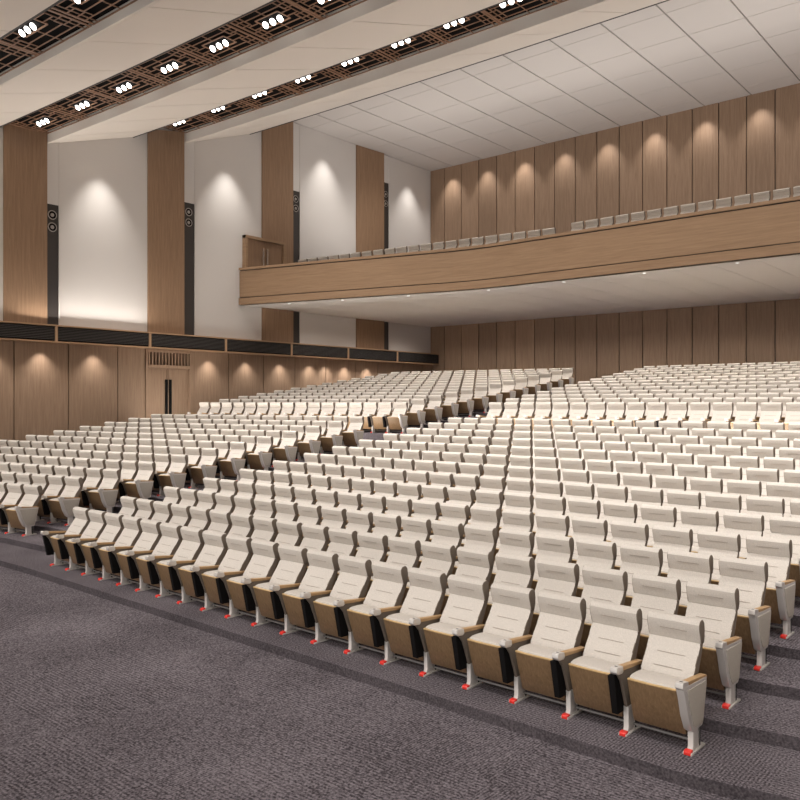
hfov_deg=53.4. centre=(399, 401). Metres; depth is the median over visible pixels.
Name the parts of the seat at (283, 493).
backrest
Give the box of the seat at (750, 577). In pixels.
[718,556,770,670]
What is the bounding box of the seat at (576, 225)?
[571,221,583,230]
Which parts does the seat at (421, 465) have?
backrest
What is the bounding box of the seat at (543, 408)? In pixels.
[524,402,552,431]
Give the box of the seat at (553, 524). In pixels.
[532,513,569,559]
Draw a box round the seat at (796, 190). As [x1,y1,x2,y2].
[787,186,799,197]
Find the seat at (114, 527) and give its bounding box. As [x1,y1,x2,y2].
[71,512,123,575]
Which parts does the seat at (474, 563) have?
backrest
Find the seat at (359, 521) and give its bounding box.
[326,509,372,550]
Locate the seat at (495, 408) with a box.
[476,402,503,422]
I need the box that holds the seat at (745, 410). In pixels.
[724,402,757,428]
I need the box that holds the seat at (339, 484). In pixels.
[315,477,351,503]
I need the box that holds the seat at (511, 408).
[491,402,518,423]
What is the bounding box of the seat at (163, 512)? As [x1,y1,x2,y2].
[151,501,172,522]
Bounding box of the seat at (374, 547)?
[333,532,387,586]
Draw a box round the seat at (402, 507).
[371,497,411,532]
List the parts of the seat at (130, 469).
backrest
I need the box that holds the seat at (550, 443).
[532,439,554,461]
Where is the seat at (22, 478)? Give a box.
[16,473,32,484]
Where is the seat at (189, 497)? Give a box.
[179,488,198,506]
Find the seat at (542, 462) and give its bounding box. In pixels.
[532,456,558,483]
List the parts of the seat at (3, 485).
backrest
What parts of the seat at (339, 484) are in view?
backrest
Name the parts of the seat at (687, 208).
backrest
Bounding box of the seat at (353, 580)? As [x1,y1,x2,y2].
[300,555,371,643]
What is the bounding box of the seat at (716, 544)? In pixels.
[697,530,740,584]
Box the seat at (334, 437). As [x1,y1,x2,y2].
[319,421,343,454]
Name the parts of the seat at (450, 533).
backrest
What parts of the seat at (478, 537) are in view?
backrest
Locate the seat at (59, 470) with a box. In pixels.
[54,466,70,476]
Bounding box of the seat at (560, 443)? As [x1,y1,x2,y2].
[556,439,577,459]
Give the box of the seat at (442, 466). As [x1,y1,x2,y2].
[429,461,458,484]
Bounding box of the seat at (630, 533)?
[611,521,648,569]
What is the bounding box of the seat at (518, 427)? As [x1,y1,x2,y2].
[511,424,532,446]
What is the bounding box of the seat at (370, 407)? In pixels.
[353,402,377,430]
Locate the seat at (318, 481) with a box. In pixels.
[294,475,330,501]
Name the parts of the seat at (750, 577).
backrest, panel, armrest, inlay panel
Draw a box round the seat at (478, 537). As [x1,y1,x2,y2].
[452,524,497,574]
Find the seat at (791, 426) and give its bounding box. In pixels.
[788,423,799,429]
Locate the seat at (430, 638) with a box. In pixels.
[408,575,488,676]
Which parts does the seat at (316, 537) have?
backrest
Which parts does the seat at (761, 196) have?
backrest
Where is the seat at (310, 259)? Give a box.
[308,257,317,260]
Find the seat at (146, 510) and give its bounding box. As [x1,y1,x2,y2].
[134,498,154,519]
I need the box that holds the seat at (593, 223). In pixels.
[585,219,598,228]
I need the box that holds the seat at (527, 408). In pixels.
[507,402,535,431]
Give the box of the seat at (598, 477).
[592,471,619,499]
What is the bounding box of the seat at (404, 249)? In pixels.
[396,246,407,252]
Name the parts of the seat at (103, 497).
frame, panel, backrest, inlay panel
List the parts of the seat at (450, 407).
backrest, panel, inlay panel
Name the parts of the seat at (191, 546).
frame, armrest, backrest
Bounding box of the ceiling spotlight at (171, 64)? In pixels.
[156,60,182,72]
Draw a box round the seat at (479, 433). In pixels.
[475,430,492,443]
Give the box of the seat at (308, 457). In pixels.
[290,453,320,471]
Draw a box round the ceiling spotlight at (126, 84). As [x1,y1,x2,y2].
[112,80,135,92]
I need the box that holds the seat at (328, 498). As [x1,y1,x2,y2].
[296,489,337,521]
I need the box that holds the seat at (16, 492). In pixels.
[0,483,24,529]
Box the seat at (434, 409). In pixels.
[424,395,442,423]
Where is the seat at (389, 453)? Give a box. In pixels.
[374,449,402,468]
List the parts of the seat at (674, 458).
backrest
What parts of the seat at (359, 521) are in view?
backrest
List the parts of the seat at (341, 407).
backrest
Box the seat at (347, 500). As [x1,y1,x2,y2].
[320,492,361,524]
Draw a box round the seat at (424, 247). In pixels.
[420,243,431,250]
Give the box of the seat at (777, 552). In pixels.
[746,535,795,638]
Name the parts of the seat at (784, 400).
backrest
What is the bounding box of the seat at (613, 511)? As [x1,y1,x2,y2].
[603,501,637,541]
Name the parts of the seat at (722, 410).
backrest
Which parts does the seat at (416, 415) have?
backrest, panel, inlay panel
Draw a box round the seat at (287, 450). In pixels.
[271,430,297,466]
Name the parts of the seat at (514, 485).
backrest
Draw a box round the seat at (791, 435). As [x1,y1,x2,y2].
[775,430,799,447]
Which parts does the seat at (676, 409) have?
backrest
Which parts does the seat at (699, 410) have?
backrest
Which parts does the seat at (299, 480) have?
backrest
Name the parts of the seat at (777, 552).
backrest, panel, armrest, inlay panel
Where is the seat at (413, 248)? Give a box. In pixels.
[408,245,419,251]
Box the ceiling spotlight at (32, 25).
[16,20,42,36]
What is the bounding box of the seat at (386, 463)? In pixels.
[364,457,393,478]
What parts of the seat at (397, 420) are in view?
backrest, panel, inlay panel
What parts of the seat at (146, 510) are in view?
backrest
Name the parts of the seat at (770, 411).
backrest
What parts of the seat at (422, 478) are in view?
backrest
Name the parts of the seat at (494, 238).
backrest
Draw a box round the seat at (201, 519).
[188,506,210,530]
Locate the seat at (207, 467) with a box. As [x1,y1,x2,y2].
[185,448,218,487]
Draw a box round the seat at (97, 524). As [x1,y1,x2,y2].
[56,509,106,570]
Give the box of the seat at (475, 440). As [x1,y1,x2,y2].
[465,436,490,462]
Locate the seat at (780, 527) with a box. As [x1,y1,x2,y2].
[745,516,799,600]
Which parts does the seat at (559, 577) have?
backrest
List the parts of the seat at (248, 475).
backrest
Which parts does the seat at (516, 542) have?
backrest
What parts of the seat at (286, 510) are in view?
backrest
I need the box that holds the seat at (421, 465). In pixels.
[406,460,435,482]
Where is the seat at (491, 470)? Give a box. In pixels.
[475,464,506,499]
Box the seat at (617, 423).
[613,420,633,433]
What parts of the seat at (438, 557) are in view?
backrest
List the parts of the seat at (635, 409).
backrest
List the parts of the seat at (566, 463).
backrest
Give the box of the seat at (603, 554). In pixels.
[576,538,616,597]
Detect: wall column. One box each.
[3,123,46,323]
[147,130,183,333]
[262,122,292,342]
[356,145,383,349]
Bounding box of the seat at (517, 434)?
[509,431,532,456]
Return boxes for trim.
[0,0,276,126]
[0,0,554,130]
[0,321,438,364]
[47,142,59,324]
[182,131,194,334]
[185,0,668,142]
[293,123,299,342]
[384,155,388,349]
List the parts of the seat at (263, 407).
backrest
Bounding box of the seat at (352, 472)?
[331,466,363,491]
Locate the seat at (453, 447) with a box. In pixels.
[448,443,467,462]
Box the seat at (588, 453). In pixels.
[583,449,607,470]
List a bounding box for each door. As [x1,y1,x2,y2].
[145,349,191,418]
[242,235,285,267]
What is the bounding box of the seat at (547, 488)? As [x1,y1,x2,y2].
[532,480,562,515]
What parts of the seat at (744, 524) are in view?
backrest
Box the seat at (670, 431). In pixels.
[666,428,688,443]
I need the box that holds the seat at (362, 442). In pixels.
[359,439,374,456]
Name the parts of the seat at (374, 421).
backrest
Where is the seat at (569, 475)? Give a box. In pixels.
[562,469,589,497]
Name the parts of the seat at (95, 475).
backrest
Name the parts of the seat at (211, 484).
backrest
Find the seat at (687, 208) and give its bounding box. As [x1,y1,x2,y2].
[680,203,695,213]
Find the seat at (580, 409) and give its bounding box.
[558,402,587,425]
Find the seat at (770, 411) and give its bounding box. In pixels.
[749,402,782,429]
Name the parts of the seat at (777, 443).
backrest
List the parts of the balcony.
rail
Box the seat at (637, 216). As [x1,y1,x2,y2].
[631,211,645,221]
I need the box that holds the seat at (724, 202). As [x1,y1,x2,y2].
[716,197,731,208]
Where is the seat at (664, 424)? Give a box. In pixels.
[658,421,679,434]
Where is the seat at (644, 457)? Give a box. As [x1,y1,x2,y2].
[637,451,663,473]
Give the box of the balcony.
[239,196,799,326]
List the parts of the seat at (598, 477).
backrest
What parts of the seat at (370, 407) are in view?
backrest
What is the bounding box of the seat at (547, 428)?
[532,425,551,443]
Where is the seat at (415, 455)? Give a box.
[403,450,421,469]
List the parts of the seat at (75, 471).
backrest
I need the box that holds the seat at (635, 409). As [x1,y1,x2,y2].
[615,402,645,426]
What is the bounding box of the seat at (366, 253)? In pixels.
[362,251,372,255]
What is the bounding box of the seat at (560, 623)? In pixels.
[498,591,585,704]
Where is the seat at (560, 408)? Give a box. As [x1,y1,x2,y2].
[541,402,569,428]
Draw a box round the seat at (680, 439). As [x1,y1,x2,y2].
[675,435,699,452]
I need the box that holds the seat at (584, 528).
[571,517,607,563]
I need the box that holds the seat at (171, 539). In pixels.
[125,522,182,591]
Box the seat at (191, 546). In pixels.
[145,526,204,597]
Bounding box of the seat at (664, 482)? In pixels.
[655,475,686,505]
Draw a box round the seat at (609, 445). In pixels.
[604,441,627,459]
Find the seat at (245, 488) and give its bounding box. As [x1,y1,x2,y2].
[216,481,255,504]
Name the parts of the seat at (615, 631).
frame, armrest, backrest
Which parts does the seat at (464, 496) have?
backrest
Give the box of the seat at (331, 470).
[311,464,344,490]
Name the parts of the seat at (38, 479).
backrest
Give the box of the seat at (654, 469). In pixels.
[646,462,673,488]
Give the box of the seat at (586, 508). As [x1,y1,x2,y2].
[568,498,600,536]
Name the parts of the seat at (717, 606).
backrest, panel, armrest, inlay panel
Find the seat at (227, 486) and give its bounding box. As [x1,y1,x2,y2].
[220,479,237,495]
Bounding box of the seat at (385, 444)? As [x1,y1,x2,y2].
[375,440,391,457]
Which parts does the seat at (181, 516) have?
backrest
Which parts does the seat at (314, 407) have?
backrest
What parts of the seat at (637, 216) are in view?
backrest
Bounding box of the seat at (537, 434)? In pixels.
[532,431,553,451]
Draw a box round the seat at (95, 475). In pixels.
[78,468,103,507]
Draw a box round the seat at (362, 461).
[344,456,374,476]
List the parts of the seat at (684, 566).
backrest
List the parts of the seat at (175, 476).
frame, backrest, panel, inlay panel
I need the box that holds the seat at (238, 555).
[190,534,252,610]
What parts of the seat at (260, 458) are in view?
backrest, panel, inlay panel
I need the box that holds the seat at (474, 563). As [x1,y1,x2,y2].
[439,547,493,621]
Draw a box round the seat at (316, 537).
[276,523,328,567]
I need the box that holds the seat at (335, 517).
[300,506,346,543]
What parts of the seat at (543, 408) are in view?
backrest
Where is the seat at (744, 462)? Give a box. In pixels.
[729,455,759,480]
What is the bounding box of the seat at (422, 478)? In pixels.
[396,470,429,497]
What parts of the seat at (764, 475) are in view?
backrest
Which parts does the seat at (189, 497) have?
backrest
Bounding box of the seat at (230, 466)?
[216,442,246,480]
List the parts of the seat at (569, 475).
backrest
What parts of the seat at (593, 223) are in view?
backrest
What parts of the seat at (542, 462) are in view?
backrest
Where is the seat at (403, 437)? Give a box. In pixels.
[400,434,416,449]
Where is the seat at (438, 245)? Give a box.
[433,242,444,249]
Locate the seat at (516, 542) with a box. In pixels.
[489,529,533,588]
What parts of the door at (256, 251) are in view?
handle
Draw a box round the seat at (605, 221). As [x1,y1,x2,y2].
[600,216,613,226]
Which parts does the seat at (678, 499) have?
backrest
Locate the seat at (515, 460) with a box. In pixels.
[505,455,532,487]
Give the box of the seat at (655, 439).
[649,434,672,451]
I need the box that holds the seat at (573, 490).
[565,482,594,515]
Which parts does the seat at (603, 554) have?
backrest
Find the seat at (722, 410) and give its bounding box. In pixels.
[701,402,733,427]
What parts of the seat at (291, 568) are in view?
frame, armrest, backrest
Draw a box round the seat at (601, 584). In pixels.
[580,565,627,655]
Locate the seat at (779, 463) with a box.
[764,457,794,482]
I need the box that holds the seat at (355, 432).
[342,416,363,446]
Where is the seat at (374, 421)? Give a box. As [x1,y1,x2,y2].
[367,402,392,432]
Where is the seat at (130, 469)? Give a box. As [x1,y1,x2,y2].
[116,460,138,501]
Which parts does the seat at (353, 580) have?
frame, armrest, backrest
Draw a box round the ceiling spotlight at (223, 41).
[204,37,232,51]
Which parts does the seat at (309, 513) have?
backrest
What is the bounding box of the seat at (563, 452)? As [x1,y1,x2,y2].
[558,448,581,470]
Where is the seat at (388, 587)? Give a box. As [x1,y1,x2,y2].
[333,561,407,653]
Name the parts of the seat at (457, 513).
backrest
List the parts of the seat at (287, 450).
backrest, panel, inlay panel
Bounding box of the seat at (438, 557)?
[400,541,455,609]
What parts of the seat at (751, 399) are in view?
backrest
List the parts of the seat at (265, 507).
backrest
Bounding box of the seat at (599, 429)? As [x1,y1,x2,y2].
[596,426,616,440]
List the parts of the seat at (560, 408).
backrest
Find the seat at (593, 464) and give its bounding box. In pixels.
[587,459,613,483]
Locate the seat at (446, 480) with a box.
[420,472,453,499]
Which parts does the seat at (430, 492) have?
backrest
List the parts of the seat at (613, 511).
backrest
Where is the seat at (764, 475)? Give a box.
[746,467,778,496]
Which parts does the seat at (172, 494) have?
backrest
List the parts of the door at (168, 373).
handle, handle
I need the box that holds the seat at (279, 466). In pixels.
[257,460,289,480]
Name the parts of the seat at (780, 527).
backrest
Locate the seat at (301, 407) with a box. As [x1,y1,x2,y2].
[284,402,307,419]
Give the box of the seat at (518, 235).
[513,231,525,239]
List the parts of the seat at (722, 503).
backrest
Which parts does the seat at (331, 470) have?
backrest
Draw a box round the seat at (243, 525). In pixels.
[204,513,253,544]
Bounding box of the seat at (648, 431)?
[642,427,663,442]
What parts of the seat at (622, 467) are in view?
backrest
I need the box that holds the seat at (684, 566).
[667,550,712,615]
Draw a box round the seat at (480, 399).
[473,386,488,412]
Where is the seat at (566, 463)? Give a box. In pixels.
[560,458,584,482]
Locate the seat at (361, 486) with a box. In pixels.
[337,478,373,507]
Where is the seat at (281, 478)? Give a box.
[256,472,292,498]
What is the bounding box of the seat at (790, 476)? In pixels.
[784,469,799,483]
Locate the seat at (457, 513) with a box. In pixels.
[429,503,468,541]
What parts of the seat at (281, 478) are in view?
backrest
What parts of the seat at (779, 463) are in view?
backrest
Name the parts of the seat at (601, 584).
backrest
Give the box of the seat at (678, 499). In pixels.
[667,490,700,527]
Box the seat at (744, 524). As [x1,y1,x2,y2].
[723,512,763,558]
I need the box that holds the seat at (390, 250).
[385,248,395,253]
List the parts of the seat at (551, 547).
backrest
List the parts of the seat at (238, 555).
frame, armrest, backrest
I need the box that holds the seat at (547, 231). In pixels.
[542,228,555,234]
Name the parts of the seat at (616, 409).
backrest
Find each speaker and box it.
[47,204,57,324]
[184,202,193,334]
[293,190,298,342]
[384,182,387,349]
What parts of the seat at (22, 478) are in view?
backrest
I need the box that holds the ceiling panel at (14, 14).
[0,0,62,39]
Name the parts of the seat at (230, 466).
frame, backrest, panel, inlay panel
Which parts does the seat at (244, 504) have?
backrest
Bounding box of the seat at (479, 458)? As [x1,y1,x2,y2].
[458,453,485,474]
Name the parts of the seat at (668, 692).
frame, armrest, backrest, panel, armrest, inlay panel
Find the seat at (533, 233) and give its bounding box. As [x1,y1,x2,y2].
[528,229,540,237]
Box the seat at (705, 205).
[690,200,713,212]
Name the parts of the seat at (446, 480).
backrest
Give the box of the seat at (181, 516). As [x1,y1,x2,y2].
[169,504,191,526]
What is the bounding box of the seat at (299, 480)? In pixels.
[275,473,311,496]
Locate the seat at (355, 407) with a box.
[338,402,362,428]
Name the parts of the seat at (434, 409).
backrest, panel, inlay panel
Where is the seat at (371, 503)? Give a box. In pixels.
[345,494,385,528]
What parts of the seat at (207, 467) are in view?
frame, backrest, panel, inlay panel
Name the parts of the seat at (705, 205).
backrest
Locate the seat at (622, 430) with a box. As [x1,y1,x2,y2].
[618,427,639,441]
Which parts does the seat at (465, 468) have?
backrest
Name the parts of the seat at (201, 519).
backrest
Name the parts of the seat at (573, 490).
backrest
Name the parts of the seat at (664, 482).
backrest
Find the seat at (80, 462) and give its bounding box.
[74,458,90,467]
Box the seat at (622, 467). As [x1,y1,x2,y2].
[616,461,642,485]
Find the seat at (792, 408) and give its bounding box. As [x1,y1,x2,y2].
[774,402,799,429]
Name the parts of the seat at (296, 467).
backrest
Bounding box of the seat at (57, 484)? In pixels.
[36,475,65,520]
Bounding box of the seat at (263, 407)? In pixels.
[246,402,269,416]
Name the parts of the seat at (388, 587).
frame, armrest, backrest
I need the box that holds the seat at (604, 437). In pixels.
[600,433,621,449]
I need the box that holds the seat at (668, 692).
[608,611,706,755]
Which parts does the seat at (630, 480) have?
backrest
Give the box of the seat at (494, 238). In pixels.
[485,235,497,243]
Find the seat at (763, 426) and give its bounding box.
[760,422,784,437]
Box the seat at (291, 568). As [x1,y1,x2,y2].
[241,544,307,626]
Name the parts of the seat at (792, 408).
backrest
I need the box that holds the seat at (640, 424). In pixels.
[635,420,655,433]
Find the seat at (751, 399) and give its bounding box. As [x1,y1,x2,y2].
[748,397,768,419]
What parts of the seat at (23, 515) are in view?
frame, panel, inlay panel, backrest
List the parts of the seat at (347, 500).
backrest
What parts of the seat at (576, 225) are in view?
backrest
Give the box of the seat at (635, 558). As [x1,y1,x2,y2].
[620,544,662,605]
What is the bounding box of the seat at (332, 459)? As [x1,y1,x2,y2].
[307,454,337,473]
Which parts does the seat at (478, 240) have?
backrest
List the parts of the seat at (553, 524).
backrest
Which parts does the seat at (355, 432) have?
backrest, panel, inlay panel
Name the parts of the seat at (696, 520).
backrest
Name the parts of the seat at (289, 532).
backrest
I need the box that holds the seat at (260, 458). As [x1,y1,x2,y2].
[244,436,272,470]
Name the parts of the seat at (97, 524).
frame, armrest, backrest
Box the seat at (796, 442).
[793,439,799,447]
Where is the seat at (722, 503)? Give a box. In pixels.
[705,493,741,531]
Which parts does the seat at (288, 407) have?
backrest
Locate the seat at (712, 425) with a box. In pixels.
[707,422,729,435]
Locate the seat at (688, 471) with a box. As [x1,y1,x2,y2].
[677,464,706,490]
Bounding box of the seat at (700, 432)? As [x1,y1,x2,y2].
[692,428,715,443]
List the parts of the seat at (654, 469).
backrest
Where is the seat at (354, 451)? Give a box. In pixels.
[349,447,365,465]
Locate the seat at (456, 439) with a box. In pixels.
[453,436,470,452]
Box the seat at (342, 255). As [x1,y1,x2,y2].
[340,253,349,258]
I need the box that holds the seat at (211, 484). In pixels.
[203,477,220,492]
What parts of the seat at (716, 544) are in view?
backrest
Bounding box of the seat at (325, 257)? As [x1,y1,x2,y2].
[319,256,328,259]
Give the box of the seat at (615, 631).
[550,600,642,721]
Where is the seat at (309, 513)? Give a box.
[275,503,321,539]
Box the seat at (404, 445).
[392,441,409,458]
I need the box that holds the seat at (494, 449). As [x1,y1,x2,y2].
[483,445,509,474]
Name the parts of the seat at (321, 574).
frame, armrest, backrest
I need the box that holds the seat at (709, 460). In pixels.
[697,454,725,477]
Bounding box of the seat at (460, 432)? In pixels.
[457,429,473,443]
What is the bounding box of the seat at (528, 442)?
[508,438,532,465]
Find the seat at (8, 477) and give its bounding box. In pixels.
[1,472,16,482]
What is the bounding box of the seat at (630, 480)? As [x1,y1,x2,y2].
[623,473,652,502]
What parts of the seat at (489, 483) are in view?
backrest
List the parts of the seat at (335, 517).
backrest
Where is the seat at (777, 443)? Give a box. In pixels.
[762,438,788,456]
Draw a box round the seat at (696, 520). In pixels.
[681,508,718,552]
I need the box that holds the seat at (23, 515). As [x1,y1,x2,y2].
[0,484,41,535]
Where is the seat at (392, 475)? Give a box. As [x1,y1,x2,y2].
[373,469,406,494]
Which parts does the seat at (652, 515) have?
backrest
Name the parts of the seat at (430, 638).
frame, armrest, backrest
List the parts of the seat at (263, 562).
frame, armrest, backrest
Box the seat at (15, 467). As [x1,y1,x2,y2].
[10,463,25,472]
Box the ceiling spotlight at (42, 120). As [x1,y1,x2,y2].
[32,116,52,125]
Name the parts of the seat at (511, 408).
backrest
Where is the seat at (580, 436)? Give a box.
[577,432,597,448]
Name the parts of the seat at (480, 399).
backrest, panel, inlay panel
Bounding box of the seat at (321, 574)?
[269,549,338,634]
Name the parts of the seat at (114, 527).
frame, armrest, backrest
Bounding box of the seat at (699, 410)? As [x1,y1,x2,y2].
[678,402,710,427]
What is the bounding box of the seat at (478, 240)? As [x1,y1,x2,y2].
[465,237,483,246]
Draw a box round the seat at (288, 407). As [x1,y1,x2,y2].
[271,402,294,417]
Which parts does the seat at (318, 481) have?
backrest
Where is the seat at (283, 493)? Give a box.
[254,485,294,511]
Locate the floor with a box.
[0,392,799,799]
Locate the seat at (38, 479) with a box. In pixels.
[32,474,48,493]
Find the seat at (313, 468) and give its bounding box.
[292,463,325,487]
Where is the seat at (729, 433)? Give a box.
[718,429,742,444]
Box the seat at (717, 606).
[685,581,741,709]
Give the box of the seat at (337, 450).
[320,446,348,464]
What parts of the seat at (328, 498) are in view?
backrest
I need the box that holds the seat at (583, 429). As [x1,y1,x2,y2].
[574,426,593,439]
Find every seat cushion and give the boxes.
[138,555,155,559]
[158,559,176,564]
[180,565,198,570]
[203,570,223,576]
[228,576,249,582]
[255,582,279,589]
[284,589,309,597]
[315,596,343,605]
[349,604,378,613]
[386,613,419,623]
[426,622,462,634]
[469,632,510,645]
[488,596,493,603]
[518,644,561,658]
[533,574,538,579]
[534,605,540,613]
[571,656,618,672]
[578,581,584,587]
[584,615,592,623]
[615,560,622,565]
[626,589,633,596]
[630,669,683,688]
[641,625,649,635]
[661,567,669,572]
[679,598,688,605]
[691,546,698,551]
[703,638,717,648]
[711,574,720,580]
[737,607,748,615]
[739,552,747,557]
[766,582,775,588]
[791,558,798,563]
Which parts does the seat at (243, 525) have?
backrest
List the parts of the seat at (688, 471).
backrest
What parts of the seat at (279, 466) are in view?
backrest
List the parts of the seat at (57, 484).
backrest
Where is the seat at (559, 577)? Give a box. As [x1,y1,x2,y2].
[529,559,578,643]
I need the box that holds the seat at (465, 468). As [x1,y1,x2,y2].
[453,463,482,486]
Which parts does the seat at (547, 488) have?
backrest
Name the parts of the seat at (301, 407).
backrest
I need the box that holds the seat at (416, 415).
[406,399,425,428]
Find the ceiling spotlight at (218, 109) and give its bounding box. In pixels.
[212,105,227,112]
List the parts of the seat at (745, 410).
backrest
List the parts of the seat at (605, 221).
backrest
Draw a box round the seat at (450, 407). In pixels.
[441,392,458,419]
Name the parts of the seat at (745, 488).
backrest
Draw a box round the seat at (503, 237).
[499,233,511,241]
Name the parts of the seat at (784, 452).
backrest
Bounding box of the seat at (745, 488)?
[727,479,761,513]
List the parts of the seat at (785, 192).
backrest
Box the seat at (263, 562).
[214,539,279,618]
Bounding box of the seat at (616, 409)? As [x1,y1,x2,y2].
[595,402,625,425]
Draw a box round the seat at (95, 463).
[86,459,105,477]
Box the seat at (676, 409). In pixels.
[656,402,687,426]
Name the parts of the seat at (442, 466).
backrest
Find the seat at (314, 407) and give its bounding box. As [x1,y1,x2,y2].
[297,402,320,416]
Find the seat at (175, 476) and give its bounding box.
[153,454,187,495]
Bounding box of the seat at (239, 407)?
[222,402,244,415]
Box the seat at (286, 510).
[252,500,298,533]
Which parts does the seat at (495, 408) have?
backrest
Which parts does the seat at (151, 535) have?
frame, armrest, backrest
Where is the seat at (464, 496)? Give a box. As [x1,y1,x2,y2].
[438,487,474,520]
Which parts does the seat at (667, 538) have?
backrest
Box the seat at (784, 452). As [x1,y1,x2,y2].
[779,447,799,469]
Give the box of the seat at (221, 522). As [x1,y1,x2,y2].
[208,509,231,534]
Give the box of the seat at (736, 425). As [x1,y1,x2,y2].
[733,422,756,436]
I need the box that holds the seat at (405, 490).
[385,483,421,513]
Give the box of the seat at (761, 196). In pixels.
[753,191,770,202]
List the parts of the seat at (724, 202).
backrest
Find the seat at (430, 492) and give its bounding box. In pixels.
[411,485,446,516]
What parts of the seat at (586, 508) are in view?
backrest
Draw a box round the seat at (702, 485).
[690,477,722,509]
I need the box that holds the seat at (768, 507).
[746,496,784,536]
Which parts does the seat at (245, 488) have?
backrest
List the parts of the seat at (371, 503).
backrest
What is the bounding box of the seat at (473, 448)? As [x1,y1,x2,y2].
[460,444,487,472]
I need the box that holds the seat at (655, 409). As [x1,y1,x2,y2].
[634,402,666,426]
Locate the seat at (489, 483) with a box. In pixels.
[470,476,504,518]
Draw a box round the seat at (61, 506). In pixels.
[41,476,82,525]
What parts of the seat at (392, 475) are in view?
backrest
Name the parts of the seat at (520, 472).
backrest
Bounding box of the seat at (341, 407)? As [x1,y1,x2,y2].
[324,402,348,420]
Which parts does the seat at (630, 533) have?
backrest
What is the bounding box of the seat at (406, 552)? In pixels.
[365,536,420,597]
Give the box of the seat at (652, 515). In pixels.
[641,504,676,546]
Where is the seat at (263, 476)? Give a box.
[238,470,274,495]
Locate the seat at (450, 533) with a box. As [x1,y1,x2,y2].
[417,520,462,567]
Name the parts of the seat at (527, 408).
backrest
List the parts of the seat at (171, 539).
frame, armrest, backrest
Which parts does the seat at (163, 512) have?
backrest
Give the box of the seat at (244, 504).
[211,495,255,521]
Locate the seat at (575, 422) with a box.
[572,419,590,432]
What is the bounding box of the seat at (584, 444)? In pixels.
[580,440,602,458]
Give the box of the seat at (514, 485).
[501,478,533,516]
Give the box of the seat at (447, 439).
[434,435,451,451]
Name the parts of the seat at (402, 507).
backrest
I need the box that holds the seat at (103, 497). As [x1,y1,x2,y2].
[81,469,120,512]
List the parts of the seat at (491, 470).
backrest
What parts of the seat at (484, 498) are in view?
backrest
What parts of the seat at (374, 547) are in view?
backrest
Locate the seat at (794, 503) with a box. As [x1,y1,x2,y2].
[770,499,799,534]
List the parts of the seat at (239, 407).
backrest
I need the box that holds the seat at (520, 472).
[503,466,532,501]
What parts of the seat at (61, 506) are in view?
frame, panel, inlay panel, backrest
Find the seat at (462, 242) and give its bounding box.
[459,238,470,246]
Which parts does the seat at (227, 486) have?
backrest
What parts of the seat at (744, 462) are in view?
backrest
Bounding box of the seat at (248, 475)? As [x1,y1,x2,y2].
[237,468,256,493]
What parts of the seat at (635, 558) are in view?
backrest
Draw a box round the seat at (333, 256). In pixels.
[329,255,338,259]
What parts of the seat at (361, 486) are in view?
backrest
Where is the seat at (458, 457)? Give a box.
[443,452,463,472]
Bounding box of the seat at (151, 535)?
[106,519,161,585]
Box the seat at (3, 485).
[0,482,7,502]
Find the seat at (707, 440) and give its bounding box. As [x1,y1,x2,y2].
[703,436,727,454]
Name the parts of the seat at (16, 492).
backrest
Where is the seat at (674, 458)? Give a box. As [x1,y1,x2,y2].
[666,453,693,475]
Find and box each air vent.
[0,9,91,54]
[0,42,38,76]
[9,108,83,133]
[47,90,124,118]
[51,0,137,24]
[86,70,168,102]
[130,48,216,84]
[164,115,218,132]
[177,24,267,63]
[201,101,259,121]
[230,0,322,41]
[241,85,300,107]
[282,69,346,93]
[287,0,366,18]
[328,51,395,77]
[377,32,446,60]
[429,11,500,42]
[483,0,560,23]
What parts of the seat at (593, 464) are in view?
backrest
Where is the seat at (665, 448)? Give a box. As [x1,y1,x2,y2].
[657,443,682,462]
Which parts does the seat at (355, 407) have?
backrest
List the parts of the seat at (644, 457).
backrest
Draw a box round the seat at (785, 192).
[767,188,790,200]
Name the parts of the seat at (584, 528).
backrest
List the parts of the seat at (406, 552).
backrest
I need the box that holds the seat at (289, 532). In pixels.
[251,519,302,557]
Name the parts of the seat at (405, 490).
backrest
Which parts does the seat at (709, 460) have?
backrest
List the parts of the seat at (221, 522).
backrest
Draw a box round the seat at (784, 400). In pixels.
[772,397,793,420]
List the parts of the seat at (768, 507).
backrest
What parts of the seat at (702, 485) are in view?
backrest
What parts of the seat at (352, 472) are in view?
backrest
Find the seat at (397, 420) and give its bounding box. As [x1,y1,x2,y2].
[382,402,407,433]
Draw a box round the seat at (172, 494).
[163,486,181,503]
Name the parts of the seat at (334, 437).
backrest, panel, inlay panel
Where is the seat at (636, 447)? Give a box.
[630,442,654,461]
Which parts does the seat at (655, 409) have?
backrest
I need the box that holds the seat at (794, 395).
[783,392,799,401]
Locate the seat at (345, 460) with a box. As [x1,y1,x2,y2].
[325,455,355,477]
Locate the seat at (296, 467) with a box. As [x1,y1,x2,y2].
[274,462,307,484]
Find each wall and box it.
[0,122,432,440]
[431,83,799,390]
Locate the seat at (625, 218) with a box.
[607,214,629,225]
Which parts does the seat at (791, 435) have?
backrest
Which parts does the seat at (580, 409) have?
backrest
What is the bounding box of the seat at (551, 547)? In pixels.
[531,533,573,590]
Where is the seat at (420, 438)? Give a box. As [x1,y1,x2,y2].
[417,434,433,450]
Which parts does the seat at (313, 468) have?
backrest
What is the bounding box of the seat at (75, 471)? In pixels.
[65,467,86,486]
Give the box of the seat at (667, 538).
[652,525,692,576]
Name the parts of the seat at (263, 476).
backrest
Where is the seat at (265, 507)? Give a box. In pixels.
[231,498,276,527]
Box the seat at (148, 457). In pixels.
[137,453,154,473]
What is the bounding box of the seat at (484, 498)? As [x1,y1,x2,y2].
[468,490,502,523]
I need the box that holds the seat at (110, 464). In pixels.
[102,459,121,480]
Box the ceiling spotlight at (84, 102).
[72,99,92,109]
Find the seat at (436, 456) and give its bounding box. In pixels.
[414,451,441,471]

